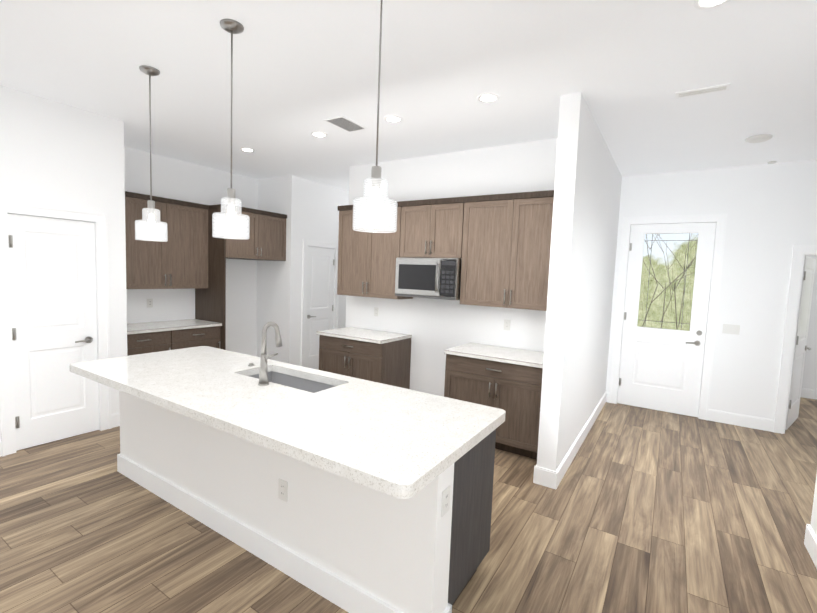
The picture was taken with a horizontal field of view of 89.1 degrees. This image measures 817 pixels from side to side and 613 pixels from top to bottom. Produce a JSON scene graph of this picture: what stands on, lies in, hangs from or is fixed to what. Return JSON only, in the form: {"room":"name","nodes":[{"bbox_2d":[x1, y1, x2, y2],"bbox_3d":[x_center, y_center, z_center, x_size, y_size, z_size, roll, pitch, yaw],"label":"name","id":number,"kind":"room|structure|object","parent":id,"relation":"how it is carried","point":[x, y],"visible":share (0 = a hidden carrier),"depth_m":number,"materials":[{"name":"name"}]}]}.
{"room":"kitchen","nodes":[
{"label":"kitchen","id":0,"kind":"room"},
{"bbox_2d":[0,85,114,439],"bbox_3d":[-4.316,-0.186,2.042,0.120,3.050,4.980,5,5,32],"label":"wall","id":1,"kind":"structure","parent":0,"point":[54,154],"depth_m":3.67,"materials":[{"name":"paint"}]},
{"bbox_2d":[0,440,1,456],"bbox_3d":[-4.502,1.285,1.825,0.016,0.140,3.978,5,5,32],"label":"baseboard","id":2,"kind":"structure","parent":1,"relation":"attached to","point":[0,440],"depth_m":3.49,"materials":[{"name":"paint"}]},
{"bbox_2d":[7,214,98,450],"bbox_3d":[-3.187,0.227,3.768,0.095,2.028,0.618,5,5,32],"label":"pantry door","id":3,"kind":"structure","parent":1,"relation":"in","point":[53,293],"depth_m":3.75,"materials":[{"name":"paint"}]},
{"bbox_2d":[0,201,111,456],"bbox_3d":[-3.174,0.183,3.757,0.028,2.130,0.806,5,5,32],"label":"door frame","id":4,"kind":"structure","parent":1,"relation":"attached to","point":[7,406],"depth_m":3.54,"materials":[{"name":"paint"}]},
{"bbox_2d":[110,118,126,412],"bbox_3d":[-3.409,-0.345,4.483,1.220,3.050,0.120,5,5,32],"label":"wall","id":5,"kind":"structure","parent":0,"point":[118,229],"depth_m":4.13,"materials":[{"name":"paint"}]},
{"bbox_2d":[124,147,257,355],"bbox_3d":[-3.115,-0.433,5.740,0.120,3.050,2.320,5,5,32],"label":"wall","id":6,"kind":"structure","parent":0,"point":[175,179],"depth_m":5.76,"materials":[{"name":"paint"}]},
{"bbox_2d":[147,299,152,307],"bbox_3d":[-3.327,-0.043,5.338,0.007,0.114,0.070,5,5,32],"label":"outlet","id":7,"kind":"object","parent":6,"relation":"attached to","point":[149,303],"visible":1,"depth_m":5.34,"materials":[{"name":"white plastic"}]},
{"bbox_2d":[125,191,208,288],"bbox_3d":[-3.136,-0.788,5.233,0.328,1.115,1.098,5,5,32],"label":"upper cabinet","id":8,"kind":"object","parent":6,"relation":"attached to","point":[178,259],"visible":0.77,"depth_m":5.12,"materials":[{"name":"brown wood"}]},
{"bbox_2d":[284,175,348,365],"bbox_3d":[-1.243,-0.480,7.226,0.120,3.050,2.200,5,5,32],"label":"wall","id":9,"kind":"structure","parent":0,"point":[312,212],"depth_m":6.42,"materials":[{"name":"paint"}]},
{"bbox_2d":[300,239,338,366],"bbox_3d":[-1.441,0.004,6.841,0.028,2.130,0.832,5,5,32],"label":"door frame","id":10,"kind":"structure","parent":9,"relation":"attached to","point":[306,243],"depth_m":6.56,"materials":[{"name":"paint"}]},
{"bbox_2d":[306,246,334,369],"bbox_3d":[-1.454,0.048,6.852,0.095,2.028,0.644,5,5,32],"label":"hall door","id":11,"kind":"structure","parent":9,"relation":"in","point":[320,283],"depth_m":6.82,"materials":[{"name":"paint"}]},
{"bbox_2d":[256,138,557,396],"bbox_3d":[-0.483,-0.315,5.497,5.070,3.050,0.150,5,5,32],"label":"wall","id":12,"kind":"structure","parent":0,"point":[435,328],"depth_m":4.90,"materials":[{"name":"paint"}]},
{"bbox_2d":[374,307,378,315],"bbox_3d":[-0.417,0.068,5.382,0.070,0.114,0.007,5,5,32],"label":"outlet","id":13,"kind":"object","parent":12,"relation":"attached to","point":[376,311],"visible":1,"depth_m":5.38,"materials":[{"name":"white plastic"}]},
{"bbox_2d":[337,190,553,310],"bbox_3d":[0.350,-0.610,4.641,2.788,1.115,0.363,5,5,32],"label":"upper cabinet","id":14,"kind":"object","parent":12,"relation":"attached to","point":[499,245],"visible":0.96,"depth_m":4.29,"materials":[{"name":"brown wood"}]},
{"bbox_2d":[395,257,461,299],"bbox_3d":[0.270,-0.318,4.653,0.764,0.435,0.457,5,5,32],"label":"microwave","id":15,"kind":"object","parent":14,"relation":"attached to","point":[435,278],"visible":0.94,"depth_m":4.46,"materials":[{"name":"silver metal"}]},
{"bbox_2d":[504,319,510,329],"bbox_3d":[1.057,0.197,4.448,0.070,0.114,0.007,5,5,32],"label":"outlet","id":16,"kind":"object","parent":12,"relation":"attached to","point":[506,324],"visible":1,"depth_m":4.45,"materials":[{"name":"white plastic"}]},
{"bbox_2d":[0,397,816,612],"bbox_3d":[0.609,1.504,3.005,9.840,0.100,11.740,5,5,32],"label":"floor","id":17,"kind":"structure","parent":0,"point":[641,510],"depth_m":2.65,"materials":[{"name":"brown wood"}]},
{"bbox_2d":[127,323,178,355],"bbox_3d":[-3.281,0.715,4.951,0.609,0.874,0.697,5,5,32],"label":"base cabinet","id":18,"kind":"object","parent":17,"relation":"on","point":[148,337],"depth_m":4.83,"materials":[{"name":"brown wood"}]},
{"bbox_2d":[159,319,221,348],"bbox_3d":[-2.970,0.688,5.438,0.609,0.874,0.711,5,5,32],"label":"base cabinet","id":19,"kind":"object","parent":17,"relation":"on","point":[192,333],"depth_m":5.30,"materials":[{"name":"brown wood"}]},
{"bbox_2d":[195,204,286,349],"bbox_3d":[-2.427,-0.145,6.081,0.713,2.475,1.026,5,5,32],"label":"surround","id":20,"kind":"object","parent":17,"relation":"on","point":[266,241],"visible":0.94,"depth_m":5.67,"materials":[{"name":"brown wood"}]},
{"bbox_2d":[117,370,502,612],"bbox_3d":[-0.903,0.975,2.821,2.882,0.870,0.727,5,5,32],"label":"kitchen island","id":21,"kind":"object","parent":17,"relation":"on","point":[220,441],"depth_m":2.18,"materials":[{"name":"paint"}]},
{"bbox_2d":[278,478,287,501],"bbox_3d":[-0.687,1.004,2.268,0.070,0.114,0.007,5,5,32],"label":"outlet","id":22,"kind":"object","parent":21,"relation":"attached to","point":[283,490],"visible":1,"depth_m":2.26,"materials":[{"name":"white plastic"}]},
{"bbox_2d":[70,346,505,501],"bbox_3d":[-0.967,0.553,2.690,2.950,0.102,1.055,5,5,32],"label":"island countertop","id":23,"kind":"structure","parent":21,"relation":"on","point":[393,441],"depth_m":2.20,"materials":[{"name":"white stone"}]},
{"bbox_2d":[258,322,281,385],"bbox_3d":[-0.887,0.300,2.700,0.094,0.405,0.177,5,5,32],"label":"faucet","id":24,"kind":"object","parent":23,"relation":"on","point":[263,374],"visible":1,"depth_m":2.65,"materials":[{"name":"silver metal"}]},
{"bbox_2d":[441,485,449,516],"bbox_3d":[0.164,0.849,1.810,0.007,0.114,0.070,5,5,32],"label":"outlet","id":25,"kind":"object","parent":21,"relation":"attached to","point":[445,500],"visible":1,"depth_m":1.80,"materials":[{"name":"white plastic"}]},
{"bbox_2d":[317,327,411,388],"bbox_3d":[-0.563,0.783,5.135,0.985,0.914,0.643,5,5,32],"label":"base cabinet","id":26,"kind":"object","parent":17,"relation":"on","point":[383,357],"visible":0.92,"depth_m":4.88,"materials":[{"name":"brown wood"}]},
{"bbox_2d":[444,343,543,459],"bbox_3d":[0.952,0.915,4.174,1.052,0.914,0.643,5,5,32],"label":"base cabinet","id":27,"kind":"object","parent":17,"relation":"on","point":[508,380],"visible":0.67,"depth_m":3.89,"materials":[{"name":"brown wood"}]},
{"bbox_2d":[0,0,816,190],"bbox_3d":[0.727,-1.634,2.757,9.840,0.100,11.740,5,5,32],"label":"ceiling","id":28,"kind":"structure","parent":0,"point":[304,69],"depth_m":2.91,"materials":[{"name":"paint"}]},
{"bbox_2d":[135,65,167,241],"bbox_3d":[-1.880,-1.093,3.026,0.206,1.214,0.206,5,5,32],"label":"pendant light","id":29,"kind":"object","parent":28,"relation":"hanging from","point":[151,224],"visible":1,"depth_m":3.03,"materials":[{"name":"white glass"}]},
{"bbox_2d":[212,19,249,239],"bbox_3d":[-1.041,-1.015,2.441,0.206,1.214,0.206,5,5,32],"label":"pendant light","id":30,"kind":"object","parent":28,"relation":"hanging from","point":[231,26],"visible":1,"depth_m":2.43,"materials":[{"name":"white glass"}]},
{"bbox_2d":[240,147,254,151],"bbox_3d":[-1.899,-1.847,4.897,0.172,0.008,0.172,5,5,32],"label":"recessed light","id":31,"kind":"object","parent":28,"relation":"in","point":[245,149],"visible":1,"depth_m":4.88,"materials":[{"name":"paint"}]},
{"bbox_2d":[311,131,327,137],"bbox_3d":[-0.915,-1.759,4.250,0.172,0.008,0.172,5,5,32],"label":"recessed light","id":32,"kind":"object","parent":28,"relation":"in","point":[319,134],"visible":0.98,"depth_m":4.24,"materials":[{"name":"paint"}]},
{"bbox_2d":[323,115,366,131],"bbox_3d":[-0.593,-1.720,3.922,0.230,0.010,0.360,5,5,32],"label":"ceiling vent","id":33,"kind":"object","parent":28,"relation":"in","point":[345,123],"visible":1,"depth_m":3.90,"materials":[{"name":"metal"}]},
{"bbox_2d":[352,0,397,232],"bbox_3d":[-0.135,-0.948,1.884,0.206,1.194,0.206,5,5,32],"label":"pendant light","id":34,"kind":"object","parent":28,"relation":"hanging from","point":[374,209],"visible":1,"depth_m":1.89,"materials":[{"name":"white glass"}]},
{"bbox_2d":[384,115,402,122],"bbox_3d":[-0.138,-1.690,3.745,0.172,0.008,0.172,5,5,32],"label":"recessed light","id":35,"kind":"object","parent":28,"relation":"in","point":[393,118],"visible":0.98,"depth_m":3.73,"materials":[{"name":"paint"}]},
{"bbox_2d":[477,93,499,102],"bbox_3d":[0.621,-1.621,3.229,0.172,0.008,0.172,5,5,32],"label":"recessed light","id":36,"kind":"object","parent":28,"relation":"in","point":[488,97],"visible":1,"depth_m":3.22,"materials":[{"name":"paint"}]},
{"bbox_2d":[675,83,730,98],"bbox_3d":[2.104,-1.544,2.975,0.320,0.011,0.100,5,5,32],"label":"ceiling vent","id":37,"kind":"object","parent":28,"relation":"in","point":[703,90],"visible":0.93,"depth_m":2.96,"materials":[{"name":"metal"}]},
{"bbox_2d":[693,0,729,9],"bbox_3d":[1.482,-1.492,2.010,0.172,0.008,0.172,5,5,32],"label":"recessed light","id":38,"kind":"object","parent":28,"relation":"in","point":[704,4],"visible":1,"depth_m":2.05,"materials":[{"name":"paint"}]},
{"bbox_2d":[745,134,772,142],"bbox_3d":[3.272,-1.563,3.879,0.200,0.028,0.200,5,5,32],"label":"smoke detector","id":39,"kind":"object","parent":28,"relation":"attached to","point":[759,138],"visible":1,"depth_m":3.84,"materials":[{"name":"white plastic"}]},
{"bbox_2d":[537,92,621,470],"bbox_3d":[1.936,-0.142,4.449,0.150,3.050,2.890,5,5,32],"label":"wall","id":40,"kind":"structure","parent":0,"point":[586,202],"depth_m":3.46,"materials":[{"name":"paint"}]},
{"bbox_2d":[533,464,549,484],"bbox_3d":[1.128,1.363,3.509,0.046,0.140,0.331,5,5,32],"label":"baseboard","id":41,"kind":"structure","parent":40,"relation":"attached to","point":[540,473],"depth_m":3.36,"materials":[{"name":"paint"}]},
{"bbox_2d":[552,392,608,488],"bbox_3d":[1.953,1.315,4.508,0.030,0.140,2.906,5,5,32],"label":"baseboard","id":42,"kind":"structure","parent":40,"relation":"attached to","point":[564,465],"depth_m":3.97,"materials":[{"name":"paint"}]},
{"bbox_2d":[606,160,816,419],"bbox_3d":[4.699,-0.042,4.495,4.770,3.050,0.150,5,5,32],"label":"wall","id":43,"kind":"structure","parent":0,"point":[770,210],"depth_m":4.86,"materials":[{"name":"paint"}]},
{"bbox_2d":[617,222,715,416],"bbox_3d":[3.277,0.154,5.333,0.909,2.410,0.104,5,5,32],"label":"front door","id":44,"kind":"structure","parent":43,"relation":"in","point":[660,369],"depth_m":5.35,"materials":[{"name":"paint"}]},
{"bbox_2d":[609,213,727,420],"bbox_3d":[3.267,0.109,5.312,1.107,2.515,0.028,5,5,32],"label":"door frame","id":45,"kind":"structure","parent":43,"relation":"attached to","point":[721,219],"depth_m":5.12,"materials":[{"name":"paint"}]},
{"bbox_2d":[722,324,739,334],"bbox_3d":[3.854,0.272,4.957,0.162,0.114,0.008,5,5,32],"label":"light switch","id":46,"kind":"object","parent":43,"relation":"attached to","point":[730,329],"visible":1,"depth_m":4.96,"materials":[{"name":"white plastic"}]},
{"bbox_2d":[708,409,773,431],"bbox_3d":[3.951,1.355,4.951,0.615,0.140,0.016,5,5,32],"label":"baseboard","id":47,"kind":"structure","parent":43,"relation":"attached to","point":[753,422],"depth_m":4.94,"materials":[{"name":"paint"}]},
{"bbox_2d":[773,245,816,433],"bbox_3d":[4.704,0.415,4.500,0.997,2.140,0.178,5,5,32],"label":"door frame","id":48,"kind":"structure","parent":43,"relation":"attached to","point":[799,252],"depth_m":4.67,"materials":[{"name":"paint"}]},
{"bbox_2d":[785,256,815,429],"bbox_3d":[4.756,0.426,5.018,0.305,2.028,0.768,5,5,32],"label":"room door","id":49,"kind":"structure","parent":43,"relation":"in","point":[800,348],"depth_m":4.98,"materials":[{"name":"paint"}]},
{"bbox_2d":[802,255,816,389],"bbox_3d":[6.706,-0.079,5.925,2.920,3.050,0.120,5,5,32],"label":"room door","id":50,"kind":"structure","parent":0,"point":[809,380],"depth_m":6.27,"materials":[{"name":"paint"}]},
{"bbox_2d":[801,388,816,398],"bbox_3d":[6.615,1.373,5.982,2.680,0.140,0.016,5,5,32],"label":"baseboard","id":51,"kind":"structure","parent":50,"relation":"attached to","point":[805,393],"depth_m":6.31,"materials":[{"name":"paint"}]},
{"bbox_2d":[810,474,816,535],"bbox_3d":[0.914,0.193,-0.273,0.140,3.050,6.670,5,5,32],"label":"wall","id":52,"kind":"structure","parent":0,"point":[813,524],"depth_m":2.63,"materials":[{"name":"paint"}]},
{"bbox_2d":[804,524,816,568],"bbox_3d":[0.839,1.634,-0.065,0.036,0.140,6.566,5,5,32],"label":"baseboard","id":53,"kind":"structure","parent":52,"relation":"attached to","point":[810,541],"depth_m":2.59,"materials":[{"name":"paint"}]},
{"label":"outside","id":54,"kind":"structure","parent":0,"visible":0},
{"bbox_2d":[637,233,697,330],"bbox_3d":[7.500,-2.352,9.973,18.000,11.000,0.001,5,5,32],"label":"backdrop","id":55,"kind":"structure","parent":54,"point":[657,260],"depth_m":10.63,"materials":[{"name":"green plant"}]},
{"bbox_2d":[642,234,696,329],"bbox_3d":[6.870,-0.637,8.064,5.208,3.881,2.080,5,5,32],"label":"branches","id":56,"kind":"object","parent":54,"point":[689,265],"depth_m":8.54,"materials":[{"name":"green plant"}]}
]}

